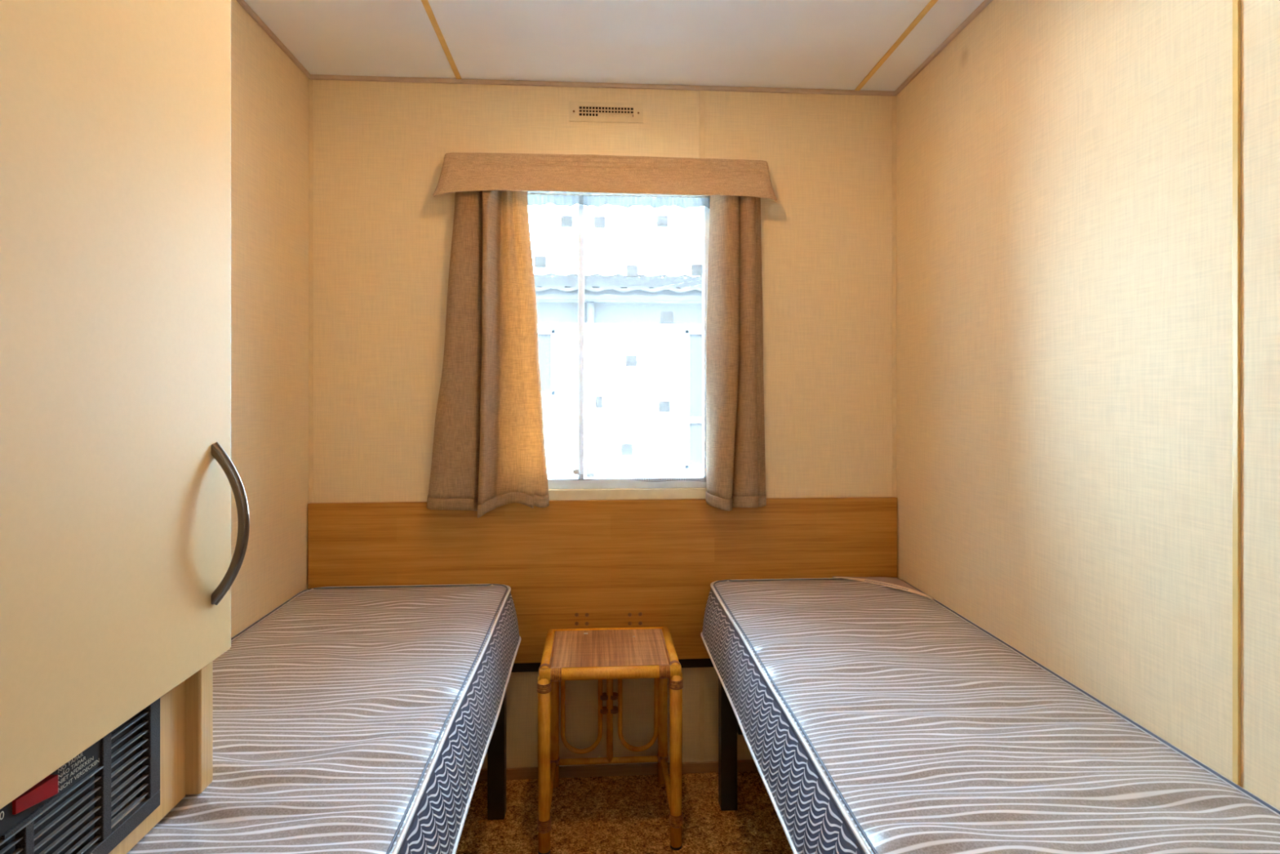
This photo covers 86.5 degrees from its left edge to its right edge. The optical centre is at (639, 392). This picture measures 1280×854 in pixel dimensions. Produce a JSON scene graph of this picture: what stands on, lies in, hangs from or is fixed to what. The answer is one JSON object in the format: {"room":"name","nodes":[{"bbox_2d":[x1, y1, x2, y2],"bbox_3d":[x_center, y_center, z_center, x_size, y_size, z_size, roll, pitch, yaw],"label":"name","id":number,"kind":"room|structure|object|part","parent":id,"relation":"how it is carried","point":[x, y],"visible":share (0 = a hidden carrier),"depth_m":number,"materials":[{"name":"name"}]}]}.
{"room":"mobile home bedroom","nodes":[
{"label":"mobile home bedroom","id":0,"kind":"room"},
{"bbox_2d":[231,0,308,637],"bbox_3d":[-0.901,0.131,0.701,0.040,2.100,2.650,0,0,-4],"label":"wall","id":1,"kind":"structure","parent":0,"point":[269,93],"depth_m":1.73,"materials":[{"name":"beige fabric"}]},
{"bbox_2d":[0,0,249,853],"bbox_3d":[-0.700,-0.182,0.669,0.358,1.469,0.601,0,0,-4],"label":"wardrobe","id":2,"kind":"object","parent":1,"relation":"attached to","point":[117,472],"visible":1,"depth_m":0.73,"materials":[{"name":"beige wood"}]},
{"bbox_2d":[0,697,159,853],"bbox_3d":[-0.613,0.436,0.723,0.026,0.186,0.298,0,0,-4],"label":"heater","id":3,"kind":"object","parent":2,"relation":"in","point":[90,804],"visible":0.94,"depth_m":0.77,"materials":[{"name":"black plastic"}]},
{"bbox_2d":[12,774,57,814],"bbox_3d":[-0.603,0.403,0.677,0.012,0.019,0.045,0,0,-4],"label":"rocker switch","id":4,"kind":"object","parent":3,"relation":"attached to","point":[37,799],"depth_m":0.68,"materials":[{"name":"red plastic"}]},
{"bbox_3d":[-0.609,0.383,0.678,0.008,0.080,0.184,0,0,-4],"label":"control plate","id":5,"kind":"part","parent":3,"relation":"part of","materials":[{"name":"plastic"}]},
{"bbox_3d":[-0.607,0.424,0.678,0.011,0.002,0.184,0,0,-4],"label":"edge trim","id":6,"kind":"part","parent":3,"relation":"part of","materials":[{"name":"black plastic"}]},
{"bbox_3d":[-0.749,-0.182,0.938,0.293,1.469,0.033,0,0,-4],"label":"panel","id":7,"kind":"part","parent":2,"relation":"part of","materials":[{"name":"brown wood"}]},
{"bbox_3d":[-0.561,0.180,0.933,0.047,0.224,0.015,0,0,-4],"label":"handle","id":8,"kind":"part","parent":2,"relation":"part of","materials":[{"name":"brown"}]},
{"bbox_2d":[235,0,311,79],"bbox_3d":[-0.874,-0.912,0.677,0.010,0.013,2.599,0,0,-4],"label":"trim","id":9,"kind":"structure","parent":1,"relation":"attached to","point":[242,2],"depth_m":1.74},
{"bbox_2d":[308,79,896,768],"bbox_3d":[-0.089,0.131,2.053,1.750,2.100,0.053,0,0,-4],"label":"wall","id":10,"kind":"structure","parent":0,"point":[382,239],"depth_m":2.03,"materials":[{"name":"beige paint"}]},
{"bbox_2d":[308,80,312,502],"bbox_3d":[-0.955,-0.293,1.973,0.012,1.226,0.003,0,0,-4],"label":"trim","id":11,"kind":"structure","parent":10,"relation":"attached to","point":[310,82],"depth_m":1.97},
{"bbox_2d":[309,74,894,96],"bbox_3d":[-0.088,-0.912,2.025,1.748,0.013,0.010,0,0,-4],"label":"trim","id":12,"kind":"structure","parent":10,"relation":"attached to","point":[313,77],"depth_m":2.02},
{"bbox_2d":[307,497,897,671],"bbox_3d":[-0.087,0.572,2.019,1.742,0.503,0.020,0,0,-4],"label":"headboard","id":13,"kind":"object","parent":10,"relation":"attached to","point":[580,563],"visible":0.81,"depth_m":2.01,"materials":[{"name":"brown wood"}]},
{"bbox_2d":[432,152,777,200],"bbox_3d":[-0.095,-0.614,1.975,0.984,0.136,0.108,0,0,-4],"label":"pelmet","id":14,"kind":"object","parent":10,"relation":"attached to","point":[460,171],"visible":1,"depth_m":1.94,"materials":[{"name":"beige fabric"}]},
{"bbox_2d":[426,191,549,517],"bbox_3d":[-0.437,-0.121,1.933,0.349,0.947,0.108,0,0,-4],"label":"curtain","id":15,"kind":"object","parent":14,"relation":"hanging from","point":[489,453],"visible":0.96,"depth_m":1.94,"materials":[{"name":"beige fabric"}]},
{"bbox_2d":[568,101,643,123],"bbox_3d":[-0.101,-0.834,2.026,0.220,0.058,0.006,0,0,-4],"label":"air vent","id":16,"kind":"object","parent":10,"relation":"in","point":[579,111],"visible":1,"depth_m":2.02,"materials":[{"name":"beige plastic"}]},
{"bbox_2d":[579,106,633,116],"bbox_3d":[-0.100,-0.835,2.025,0.161,0.028,0.003,0,0,-4],"label":"grille","id":17,"kind":"object","parent":16,"relation":"attached to","point":[584,111],"depth_m":2.03,"materials":[{"name":"beige plastic"}]},
{"bbox_2d":[599,113,632,116],"bbox_3d":[-0.074,-0.826,2.029,0.104,0.007,0.002,0,0,-4],"label":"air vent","id":18,"kind":"object","parent":16,"relation":"attached to","point":[600,114],"depth_m":2.03,"materials":[{"name":"beige plastic"}]},
{"bbox_2d":[477,759,758,780],"bbox_3d":[-0.088,1.125,2.025,1.750,0.031,0.010,0,0,-4],"label":"baseboard","id":19,"kind":"structure","parent":10,"relation":"attached to","point":[632,769],"depth_m":2.02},
{"bbox_2d":[547,204,709,500],"bbox_3d":[-0.098,-0.179,2.046,0.668,0.999,0.056,0,0,-4],"label":"window","id":20,"kind":"structure","parent":10,"relation":"in","point":[599,489],"depth_m":2.03,"materials":[{"name":"white plastic"}]},
{"bbox_2d":[527,191,710,482],"bbox_3d":[-0.086,-0.160,2.015,0.632,0.868,0.008,0,0,-4],"label":"curtain","id":21,"kind":"object","parent":20,"relation":"hanging from","point":[534,197],"visible":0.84,"depth_m":2.02,"materials":[{"name":"white fabric"}]},
{"bbox_3d":[-0.097,0.304,2.025,0.668,0.031,0.008,0,0,-4],"label":"sill","id":22,"kind":"part","parent":20,"relation":"part of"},
{"bbox_3d":[0.012,-0.185,2.062,0.363,0.888,0.004,0,0,-4],"label":"pane","id":23,"kind":"part","parent":20,"relation":"part of","materials":[{"name":"clear glass"}]},
{"bbox_2d":[706,195,766,511],"bbox_3d":[0.289,-0.126,1.986,0.183,0.937,0.090,0,0,-4],"label":"curtain","id":24,"kind":"object","parent":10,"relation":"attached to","point":[735,471],"visible":0.98,"depth_m":1.97,"materials":[{"name":"beige fabric"}]},
{"bbox_2d":[892,96,896,496],"bbox_3d":[0.778,-0.293,2.083,0.014,1.226,0.003,0,0,-4],"label":"trim","id":25,"kind":"structure","parent":10,"relation":"attached to","point":[894,98],"depth_m":2.08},
{"bbox_2d":[244,0,984,91],"bbox_3d":[-0.008,-0.932,0.757,1.790,0.033,2.650,0,0,-4],"label":"ceiling","id":26,"kind":"structure","parent":0,"point":[856,45],"depth_m":1.76,"materials":[{"name":"white paint"}]},
{"bbox_2d":[455,770,793,853],"bbox_3d":[-0.006,1.161,0.732,1.750,0.040,2.600,0,0,-4],"label":"floor","id":27,"kind":"structure","parent":0,"point":[615,814],"depth_m":1.81,"materials":[{"name":"brown carpet"}]},
{"bbox_2d":[487,691,506,819],"bbox_3d":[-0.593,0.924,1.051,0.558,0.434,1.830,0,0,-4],"label":"bed leg","id":28,"kind":"object","parent":27,"relation":"on","point":[496,750],"visible":0.04,"depth_m":1.81,"materials":[{"name":"metal"}]},
{"bbox_2d":[126,583,520,853],"bbox_3d":[-0.590,0.628,1.040,0.619,0.162,1.869,0,0,-4],"label":"mattress","id":29,"kind":"object","parent":28,"relation":"on","point":[346,719],"visible":0.82,"depth_m":1.16,"materials":[{"name":"white fabric"}]},
{"bbox_2d":[537,626,683,853],"bbox_3d":[-0.083,0.912,1.841,0.366,0.457,0.321,0,0,-4],"label":"side table","id":30,"kind":"object","parent":27,"relation":"on","point":[620,653],"visible":1,"depth_m":1.80,"materials":[{"name":"brown wood"}]},
{"bbox_3d":[-0.238,0.921,1.688,0.032,0.431,0.032,0,0,-4],"label":"leg","id":31,"kind":"part","parent":30,"relation":"part of","materials":[{"name":"wood"}]},
{"bbox_3d":[-0.247,0.701,1.831,0.028,0.028,0.286,0,0,-4],"label":"rail","id":32,"kind":"part","parent":30,"relation":"part of","materials":[{"name":"wicker"}]},
{"bbox_3d":[-0.233,0.691,1.832,0.003,0.003,0.262,0,0,-4],"label":"edge cord","id":33,"kind":"part","parent":30,"relation":"part of","materials":[{"name":"wicker"}]},
{"bbox_3d":[-0.250,0.923,1.974,0.029,0.435,0.029,0,0,-4],"label":"leg","id":34,"kind":"part","parent":30,"relation":"part of","materials":[{"name":"wood"}]},
{"bbox_3d":[-0.092,0.701,1.984,0.341,0.027,0.027,0,0,-4],"label":"rail","id":35,"kind":"part","parent":30,"relation":"part of","materials":[{"name":"wicker"}]},
{"bbox_3d":[-0.074,0.701,1.699,0.353,0.030,0.030,0,0,-4],"label":"rail","id":36,"kind":"part","parent":30,"relation":"part of","materials":[{"name":"wicker"}]},
{"bbox_3d":[-0.074,0.691,1.712,0.249,0.003,0.003,0,0,-4],"label":"edge cord","id":37,"kind":"part","parent":30,"relation":"part of","materials":[{"name":"wicker"}]},
{"bbox_3d":[0.067,0.923,1.994,0.029,0.435,0.029,0,0,-4],"label":"leg","id":38,"kind":"part","parent":30,"relation":"part of","materials":[{"name":"wood"}]},
{"bbox_3d":[0.068,0.691,1.851,0.003,0.003,0.262,0,0,-4],"label":"edge cord","id":39,"kind":"part","parent":30,"relation":"part of","materials":[{"name":"wicker"}]},
{"bbox_3d":[0.082,0.701,1.852,0.028,0.028,0.286,0,0,-4],"label":"rail","id":40,"kind":"part","parent":30,"relation":"part of","materials":[{"name":"wicker"}]},
{"bbox_3d":[0.091,0.921,1.709,0.032,0.431,0.032,0,0,-4],"label":"leg","id":41,"kind":"part","parent":30,"relation":"part of","materials":[{"name":"wood"}]},
{"bbox_2d":[718,677,742,810],"bbox_3d":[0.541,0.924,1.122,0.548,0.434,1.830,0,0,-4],"label":"bed leg","id":42,"kind":"object","parent":27,"relation":"on","point":[728,725],"visible":0.05,"depth_m":1.85,"materials":[{"name":"metal"}]},
{"bbox_2d":[700,576,1279,853],"bbox_3d":[0.536,0.627,1.111,0.615,0.164,1.869,0,0,-4],"label":"mattress","id":43,"kind":"object","parent":42,"relation":"on","point":[873,715],"visible":1,"depth_m":1.09,"materials":[{"name":"white fabric"}]},
{"bbox_2d":[865,579,907,590],"bbox_3d":[0.704,0.550,1.941,0.014,0.001,0.130,0,0,-43],"label":"mattress","id":44,"kind":"object","parent":43,"relation":"on","point":[870,584],"depth_m":1.95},
{"bbox_2d":[896,0,1279,809],"bbox_3d":[0.884,0.131,0.813,0.044,2.100,2.650,0,0,-4],"label":"wall","id":45,"kind":"structure","parent":0,"point":[1088,191],"depth_m":1.24,"materials":[{"name":"beige paint"}]},
{"bbox_2d":[894,0,992,96],"bbox_3d":[0.862,-0.912,0.786,0.010,0.013,2.599,0,0,-4],"label":"trim","id":46,"kind":"structure","parent":45,"relation":"attached to","point":[985,2],"depth_m":1.77,"materials":[{"name":"brown wood"}]},
{"label":"outside","id":47,"kind":"structure","parent":0,"visible":0},
{"bbox_3d":[-0.917,1.751,17.157,26.000,0.020,29.700,0,0,-4],"label":"ground","id":48,"kind":"structure","parent":47,"visible":0},
{"bbox_2d":[533,273,702,477],"bbox_3d":[-0.027,0.248,7.025,7.700,2.886,3.437,0,0,-4],"label":"building","id":49,"kind":"structure","parent":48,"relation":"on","point":[622,313],"depth_m":5.54,"materials":[{"name":"white"}]},
{"bbox_3d":[-1.010,-0.241,5.496,0.587,0.465,0.005,0,0,-4],"label":"caravan pane","id":50,"kind":"part","parent":49,"relation":"part of","materials":[{"name":"white glass"}]},
{"bbox_3d":[0.717,0.229,5.598,0.694,0.045,0.038,0,0,-4],"label":"caravan window rail","id":51,"kind":"part","parent":49,"relation":"part of","materials":[{"name":"white plastic"}]},
{"bbox_3d":[0.717,0.058,5.605,0.634,1.073,0.005,0,0,-4],"label":"caravan pane","id":52,"kind":"part","parent":49,"relation":"part of","materials":[{"name":"white glass"}]}
]}

